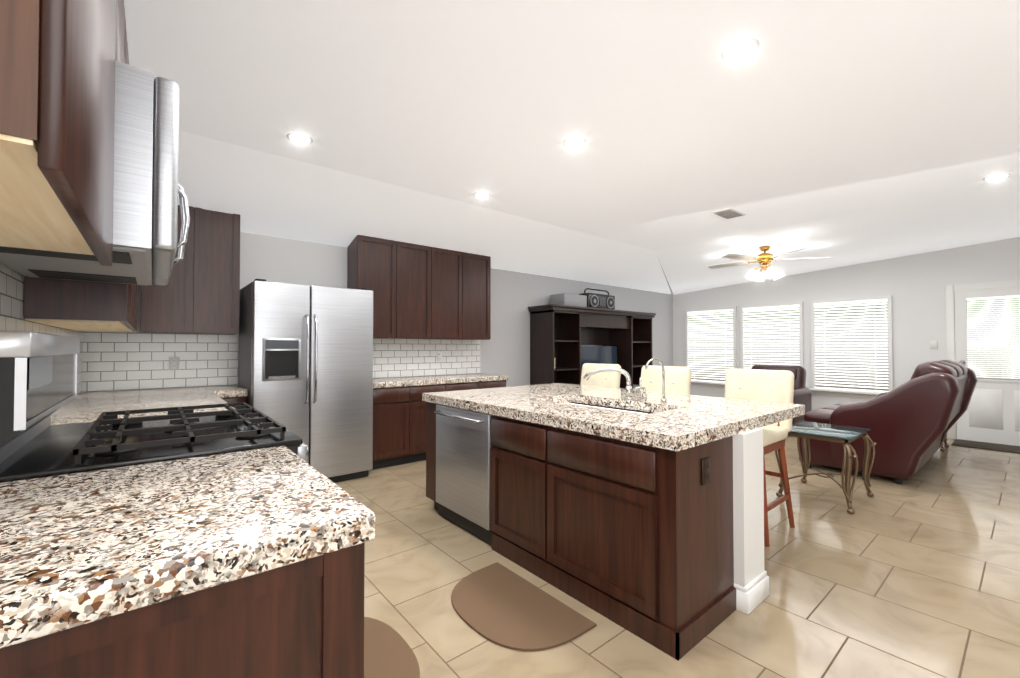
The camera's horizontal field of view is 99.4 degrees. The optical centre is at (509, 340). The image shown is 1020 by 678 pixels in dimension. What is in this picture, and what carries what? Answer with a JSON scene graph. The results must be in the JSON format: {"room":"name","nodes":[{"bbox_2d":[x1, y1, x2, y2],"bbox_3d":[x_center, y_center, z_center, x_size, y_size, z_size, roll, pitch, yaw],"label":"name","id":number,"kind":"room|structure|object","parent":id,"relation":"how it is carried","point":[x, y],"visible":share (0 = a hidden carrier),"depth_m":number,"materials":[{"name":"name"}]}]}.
{"room":"kitchen","nodes":[
{"label":"kitchen","id":0,"kind":"room"},
{"bbox_2d":[81,232,672,392],"bbox_3d":[0.004,-0.218,6.426,9.080,3.200,0.001,1,-1,-39],"label":"wall","id":1,"kind":"structure","parent":0,"point":[505,349],"depth_m":6.34,"materials":[{"name":"white paint"}]},
{"bbox_2d":[140,205,239,334],"bbox_3d":[-2.824,-0.694,3.850,0.790,1.270,0.370,1,-1,-39],"label":"upper cabinet","id":2,"kind":"object","parent":1,"relation":"attached to","point":[199,293],"visible":0.52,"depth_m":3.79,"materials":[{"name":"brown wood"}]},
{"bbox_2d":[347,235,402,338],"bbox_3d":[-1.547,-0.593,4.934,0.502,1.142,0.320,1,-1,-39],"label":"upper cabinet","id":3,"kind":"object","parent":1,"relation":"attached to","point":[375,264],"depth_m":4.84,"materials":[{"name":"brown wood"}]},
{"bbox_2d":[403,242,438,338],"bbox_3d":[-1.222,-0.588,5.202,0.557,1.142,0.320,1,-1,-39],"label":"upper cabinet","id":4,"kind":"object","parent":1,"relation":"attached to","point":[423,292],"depth_m":5.14,"materials":[{"name":"brown wood"}]},
{"bbox_2d":[439,248,466,338],"bbox_3d":[-0.877,-0.584,5.486,0.557,1.142,0.320,1,-1,-39],"label":"upper cabinet","id":5,"kind":"object","parent":1,"relation":"attached to","point":[452,264],"depth_m":5.43,"materials":[{"name":"brown wood"}]},
{"bbox_2d":[467,253,490,339],"bbox_3d":[-0.553,-0.580,5.753,0.502,1.142,0.320,1,-1,-39],"label":"upper cabinet","id":6,"kind":"object","parent":1,"relation":"attached to","point":[478,266],"depth_m":5.68,"materials":[{"name":"brown wood"}]},
{"bbox_2d":[124,0,1019,294],"bbox_3d":[2.353,-1.234,3.552,9.230,0.340,7.550,1,-1,-39],"label":"ceiling","id":7,"kind":"structure","parent":0,"point":[842,132],"depth_m":2.87,"materials":[{"name":"white paint"}]},
{"bbox_2d":[286,133,312,144],"bbox_3d":[-1.469,-1.409,3.028,0.170,0.006,0.170,1,-1,-39],"label":"recessed light","id":8,"kind":"object","parent":7,"relation":"in","point":[301,138],"visible":1,"depth_m":3.02,"materials":[{"name":"white paint"}]},
{"bbox_2d":[473,192,490,197],"bbox_3d":[-0.267,-1.391,4.148,0.170,0.006,0.170,1,-1,-39],"label":"recessed light","id":9,"kind":"object","parent":7,"relation":"in","point":[482,194],"visible":1,"depth_m":4.13,"materials":[{"name":"white paint"}]},
{"bbox_2d":[563,137,586,148],"bbox_3d":[0.462,-1.408,3.091,0.170,0.006,0.170,1,-1,-39],"label":"recessed light","id":10,"kind":"object","parent":7,"relation":"in","point":[574,142],"visible":1,"depth_m":3.08,"materials":[{"name":"white paint"}]},
{"bbox_2d":[712,208,745,218],"bbox_3d":[2.387,-1.377,4.716,0.360,0.015,0.200,1,-1,-39],"label":"ceiling vent","id":11,"kind":"object","parent":7,"relation":"in","point":[728,213],"visible":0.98,"depth_m":4.69,"materials":[{"name":"white metal"}]},
{"bbox_2d":[721,37,759,61],"bbox_3d":[1.129,-1.423,2.124,0.170,0.006,0.170,1,-1,-39],"label":"recessed light","id":12,"kind":"object","parent":7,"relation":"in","point":[740,49],"visible":1,"depth_m":2.11,"materials":[{"name":"white paint"}]},
{"bbox_2d":[708,246,829,281],"bbox_3d":[3.550,-1.077,6.122,1.526,0.469,1.467,1,-1,-39],"label":"ceiling fan","id":13,"kind":"object","parent":7,"relation":"hanging from","point":[764,260],"visible":1,"depth_m":6.03,"materials":[{"name":"white wood"}]},
{"bbox_2d":[982,173,1011,180],"bbox_3d":[4.181,-1.397,3.719,0.170,0.006,0.170,1,-1,-39],"label":"recessed light","id":14,"kind":"object","parent":7,"relation":"in","point":[997,177],"visible":1,"depth_m":3.71,"materials":[{"name":"white paint"}]},
{"bbox_2d":[335,436,1019,677],"bbox_3d":[2.357,1.336,3.546,10.080,0.001,8.400,1,-1,-39],"label":"floor","id":15,"kind":"structure","parent":0,"point":[916,574],"depth_m":2.30,"materials":[{"name":"tile"}]},
{"bbox_2d":[51,386,239,424],"bbox_3d":[-2.485,0.869,2.970,0.840,0.915,2.124,1,-1,-39],"label":"countertop","id":16,"kind":"structure","parent":15,"relation":"on","point":[87,406],"depth_m":2.90,"materials":[{"name":"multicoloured stone"}]},
{"bbox_2d":[0,331,308,482],"bbox_3d":[-1.429,0.637,1.790,0.966,1.302,1.034,1,-1,-39],"label":"range","id":17,"kind":"object","parent":15,"relation":"on","point":[38,380],"visible":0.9,"depth_m":1.49,"materials":[{"name":"black metal"}]},
{"bbox_2d":[0,446,374,677],"bbox_3d":[-0.881,0.838,1.010,0.823,0.915,0.850,1,-1,-39],"label":"base cabinet","id":18,"kind":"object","parent":15,"relation":"on","point":[246,564],"depth_m":0.84,"materials":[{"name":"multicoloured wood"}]},
{"bbox_2d":[216,385,247,402],"bbox_3d":[-2.548,0.884,3.889,0.233,0.915,0.626,1,-1,-39],"label":"countertop","id":19,"kind":"structure","parent":15,"relation":"on","point":[239,392],"depth_m":3.72,"materials":[{"name":"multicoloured stone"}]},
{"bbox_2d":[238,279,372,482],"bbox_3d":[-1.976,0.417,4.215,1.035,1.860,0.854,1,-1,-39],"label":"fridge","id":20,"kind":"object","parent":15,"relation":"on","point":[305,367],"visible":0.83,"depth_m":3.94,"materials":[{"name":"grey metal"}]},
{"bbox_2d":[364,617,419,677],"bbox_3d":[-0.631,1.300,1.731,0.450,0.010,0.740,1,-1,-39],"label":"area rug","id":21,"kind":"object","parent":15,"relation":"on","point":[388,652],"visible":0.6,"depth_m":1.78,"materials":[{"name":"brown fabric"}]},
{"bbox_2d":[372,373,507,469],"bbox_3d":[-0.930,0.905,5.225,1.850,0.915,0.622,1,-1,-39],"label":"base cabinet","id":22,"kind":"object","parent":15,"relation":"on","point":[399,421],"depth_m":4.69,"materials":[{"name":"brown wood"}]},
{"bbox_2d":[451,562,595,650],"bbox_3d":[-0.013,1.306,2.124,0.450,0.010,0.740,1,-1,-39],"label":"area rug","id":23,"kind":"object","parent":15,"relation":"on","point":[497,603],"visible":0.92,"depth_m":2.07,"materials":[{"name":"brown fabric"}]},
{"bbox_2d":[528,304,655,389],"bbox_3d":[1.474,0.446,7.265,2.670,1.900,0.540,1,-1,-39],"label":"entertainment center","id":24,"kind":"object","parent":15,"relation":"on","point":[567,342],"depth_m":6.99,"materials":[{"name":"brown wood"}]},
{"bbox_2d":[550,293,586,306],"bbox_3d":[0.925,-0.612,6.855,0.520,0.198,0.320,1,-1,-39],"label":"speaker box","id":25,"kind":"object","parent":24,"relation":"on","point":[570,299],"visible":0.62,"depth_m":6.70,"materials":[{"name":"grey plastic"}]},
{"bbox_2d":[579,288,614,309],"bbox_3d":[1.468,-0.682,7.252,0.700,0.350,0.240,1,-1,-39],"label":"boombox","id":26,"kind":"object","parent":24,"relation":"on","point":[595,300],"visible":0.85,"depth_m":7.14,"materials":[{"name":"black plastic"}]},
{"bbox_2d":[422,399,768,660],"bbox_3d":[0.302,0.897,2.810,0.865,0.855,2.203,1,-1,-39],"label":"kitchen island","id":27,"kind":"object","parent":15,"relation":"on","point":[603,501],"depth_m":2.11,"materials":[{"name":"brown wood"}]},
{"bbox_2d":[422,391,725,446],"bbox_3d":[0.155,0.438,2.727,0.420,0.061,2.165,1,-1,-39],"label":"island countertop","id":28,"kind":"structure","parent":27,"relation":"on","point":[666,430],"depth_m":2.26,"materials":[{"name":"multicoloured stone"}]},
{"bbox_2d":[470,387,761,434],"bbox_3d":[0.487,0.442,3.000,0.440,0.061,2.165,1,-1,-39],"label":"island countertop","id":29,"kind":"structure","parent":27,"relation":"on","point":[734,420],"depth_m":2.41,"materials":[{"name":"multicoloured stone"}]},
{"bbox_2d":[562,399,649,414],"bbox_3d":[0.612,0.556,2.846,0.464,0.197,0.944,1,-1,-39],"label":"sink","id":30,"kind":"object","parent":29,"relation":"in","point":[583,401],"depth_m":3.08,"materials":[{"name":"stone"}]},
{"bbox_2d":[583,358,666,402],"bbox_3d":[0.797,0.265,2.995,0.274,0.292,0.543,1,-1,-39],"label":"faucet","id":31,"kind":"object","parent":29,"relation":"on","point":[629,391],"visible":1,"depth_m":3.03,"materials":[{"name":"silver metal"}]},
{"bbox_2d":[702,457,710,485],"bbox_3d":[0.884,0.590,1.948,0.075,0.115,0.008,1,-1,-39],"label":"outlet","id":32,"kind":"object","parent":27,"relation":"attached to","point":[706,470],"visible":1,"depth_m":1.94,"materials":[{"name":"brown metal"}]},
{"bbox_2d":[580,363,620,387],"bbox_3d":[0.751,0.795,4.317,0.584,1.110,0.512,1,-1,-39],"label":"stool","id":33,"kind":"object","parent":15,"relation":"on","point":[610,379],"visible":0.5,"depth_m":4.41,"materials":[{"name":"beige leather"}]},
{"bbox_2d":[640,365,690,394],"bbox_3d":[1.216,0.786,3.754,0.584,1.110,0.512,1,-1,-39],"label":"stool","id":34,"kind":"object","parent":15,"relation":"on","point":[677,379],"visible":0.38,"depth_m":3.84,"materials":[{"name":"beige leather"}]},
{"bbox_2d":[724,368,794,546],"bbox_3d":[1.712,0.776,3.152,0.584,1.110,0.512,1,-1,-39],"label":"stool","id":35,"kind":"object","parent":15,"relation":"on","point":[764,385],"visible":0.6,"depth_m":3.13,"materials":[{"name":"brown wood"}]},
{"bbox_2d":[724,365,811,423],"bbox_3d":[4.068,0.895,6.804,1.006,0.987,0.980,1,-1,-39],"label":"recliner","id":36,"kind":"object","parent":15,"relation":"on","point":[802,394],"visible":0.29,"depth_m":6.68,"materials":[{"name":"leather"}]},
{"bbox_2d":[775,421,876,513],"bbox_3d":[2.691,1.049,3.703,0.696,0.580,0.576,1,-1,-39],"label":"end table","id":37,"kind":"object","parent":15,"relation":"on","point":[806,431],"visible":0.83,"depth_m":3.66,"materials":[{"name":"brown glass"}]},
{"bbox_2d":[799,360,977,483],"bbox_3d":[4.238,0.789,4.833,2.050,1.135,1.240,1,-1,-39],"label":"sofa","id":38,"kind":"object","parent":15,"relation":"on","point":[911,422],"visible":0.98,"depth_m":4.06,"materials":[{"name":"red leather"}]},
{"bbox_2d":[940,435,948,451],"bbox_3d":[5.276,1.079,5.606,0.446,0.580,0.586,1,-1,-39],"label":"end table","id":39,"kind":"object","parent":15,"relation":"on","point":[945,444],"visible":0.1,"depth_m":5.50,"materials":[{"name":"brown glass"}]},
{"bbox_2d":[951,439,1019,452],"bbox_3d":[6.253,1.359,5.422,0.480,0.010,0.980,1,-1,-39],"label":"door mat","id":40,"kind":"object","parent":15,"relation":"on","point":[991,446],"visible":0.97,"depth_m":5.52,"materials":[{"name":"brown"}]},
{"bbox_2d":[673,237,1019,437],"bbox_3d":[5.860,-0.217,6.459,0.001,3.200,7.400,1,-1,-39],"label":"wall","id":41,"kind":"structure","parent":0,"point":[914,285],"depth_m":6.51,"materials":[{"name":"white paint"}]},
{"bbox_2d":[685,306,736,387],"bbox_3d":[3.985,0.145,8.646,0.100,1.575,1.060,1,-1,-39],"label":"window","id":42,"kind":"structure","parent":41,"relation":"in","point":[710,347],"depth_m":8.65,"materials":[{"name":"white paint"}]},
{"bbox_2d":[740,302,803,368],"bbox_3d":[4.684,0.132,7.797,0.100,1.575,1.060,1,-1,-39],"label":"window","id":43,"kind":"structure","parent":41,"relation":"in","point":[771,334],"depth_m":7.80,"materials":[{"name":"white paint"}]},
{"bbox_2d":[809,295,892,397],"bbox_3d":[5.416,0.117,6.910,0.100,1.575,1.080,1,-1,-39],"label":"window","id":44,"kind":"structure","parent":41,"relation":"in","point":[851,347],"depth_m":6.90,"materials":[{"name":"white paint"}]},
{"bbox_2d":[930,341,937,348],"bbox_3d":[6.064,0.069,6.191,0.012,0.120,0.075,1,-1,-39],"label":"switch plate","id":45,"kind":"object","parent":41,"relation":"attached to","point":[933,344],"visible":1,"depth_m":6.19,"materials":[{"name":"white plastic"}]},
{"bbox_2d":[945,280,1019,446],"bbox_3d":[6.462,0.297,5.618,0.123,2.145,1.130,1,-1,-39],"label":"exterior door","id":46,"kind":"structure","parent":41,"relation":"in","point":[983,331],"depth_m":5.76,"materials":[{"name":"white paint"}]},
{"label":"wall","id":47,"kind":"structure","parent":0,"visible":0},
{"bbox_2d":[0,263,87,394],"bbox_3d":[-2.097,0.050,1.839,0.008,0.683,4.399,1,-1,-39],"label":"tile backsplash","id":48,"kind":"structure","parent":47,"relation":"attached to","point":[12,319],"depth_m":1.84,"materials":[{"name":"white tile"}]},
{"bbox_2d":[0,0,115,265],"bbox_3d":[-1.032,-0.778,0.842,0.344,1.100,0.914,1,-1,-39],"label":"upper cabinet","id":49,"kind":"object","parent":47,"relation":"attached to","point":[57,88],"visible":1,"depth_m":0.69,"materials":[{"name":"brown wood"}]},
{"bbox_2d":[24,276,135,327],"bbox_3d":[-2.204,-0.697,2.259,0.338,1.215,0.625,1,-1,-39],"label":"upper cabinet","id":50,"kind":"object","parent":47,"relation":"attached to","point":[74,305],"depth_m":2.02,"materials":[{"name":"brown wood"}]},
{"bbox_2d":[65,285,136,331],"bbox_3d":[-2.549,-0.691,2.677,0.338,1.215,0.680,1,-1,-39],"label":"upper cabinet","id":51,"kind":"object","parent":47,"relation":"attached to","point":[75,329],"depth_m":2.91,"materials":[{"name":"brown wood"}]},
{"bbox_2d":[115,0,128,64],"bbox_3d":[-1.664,-1.085,1.611,0.340,0.460,1.046,1,-1,-39],"label":"upper cabinet","id":52,"kind":"object","parent":47,"relation":"attached to","point":[121,55],"visible":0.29,"depth_m":1.56,"materials":[{"name":"brown wood"}]},
{"bbox_2d":[0,61,189,284],"bbox_3d":[-1.581,-0.559,1.672,0.556,0.570,1.042,1,-1,-39],"label":"over-the-range microwave","id":53,"kind":"object","parent":52,"relation":"attached to","point":[147,189],"visible":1,"depth_m":1.38,"materials":[{"name":"silver metal"}]},
{"bbox_2d":[136,288,136,330],"bbox_3d":[-2.894,-0.684,3.096,0.338,1.215,0.625,1,-1,-39],"label":"upper cabinet","id":54,"kind":"object","parent":47,"relation":"attached to","point":[136,288],"depth_m":3.39,"materials":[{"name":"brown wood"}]},
{"bbox_2d":[84,332,237,390],"bbox_3d":[-3.064,0.083,3.887,1.059,0.683,0.008,1,-1,-39],"label":"tile backsplash","id":55,"kind":"structure","parent":47,"relation":"attached to","point":[116,360],"depth_m":3.83,"materials":[{"name":"white tile"}]},
{"bbox_2d":[169,357,179,369],"bbox_3d":[-3.028,0.207,3.902,0.075,0.115,0.008,1,-1,-39],"label":"electrical outlet","id":56,"kind":"object","parent":55,"relation":"attached to","point":[174,363],"visible":1,"depth_m":3.90,"materials":[{"name":"white plastic"}]},
{"bbox_2d":[373,339,479,377],"bbox_3d":[-1.134,0.217,5.476,1.855,0.468,0.008,1,-1,-39],"label":"tile backsplash","id":57,"kind":"structure","parent":47,"relation":"attached to","point":[391,357],"depth_m":5.50,"materials":[{"name":"white tile"}]},
{"bbox_2d":[437,352,441,360],"bbox_3d":[-0.921,0.210,5.639,0.075,0.115,0.008,1,-1,-39],"label":"electrical outlet","id":58,"kind":"object","parent":57,"relation":"attached to","point":[439,356],"visible":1,"depth_m":5.64,"materials":[{"name":"white plastic"}]}
]}

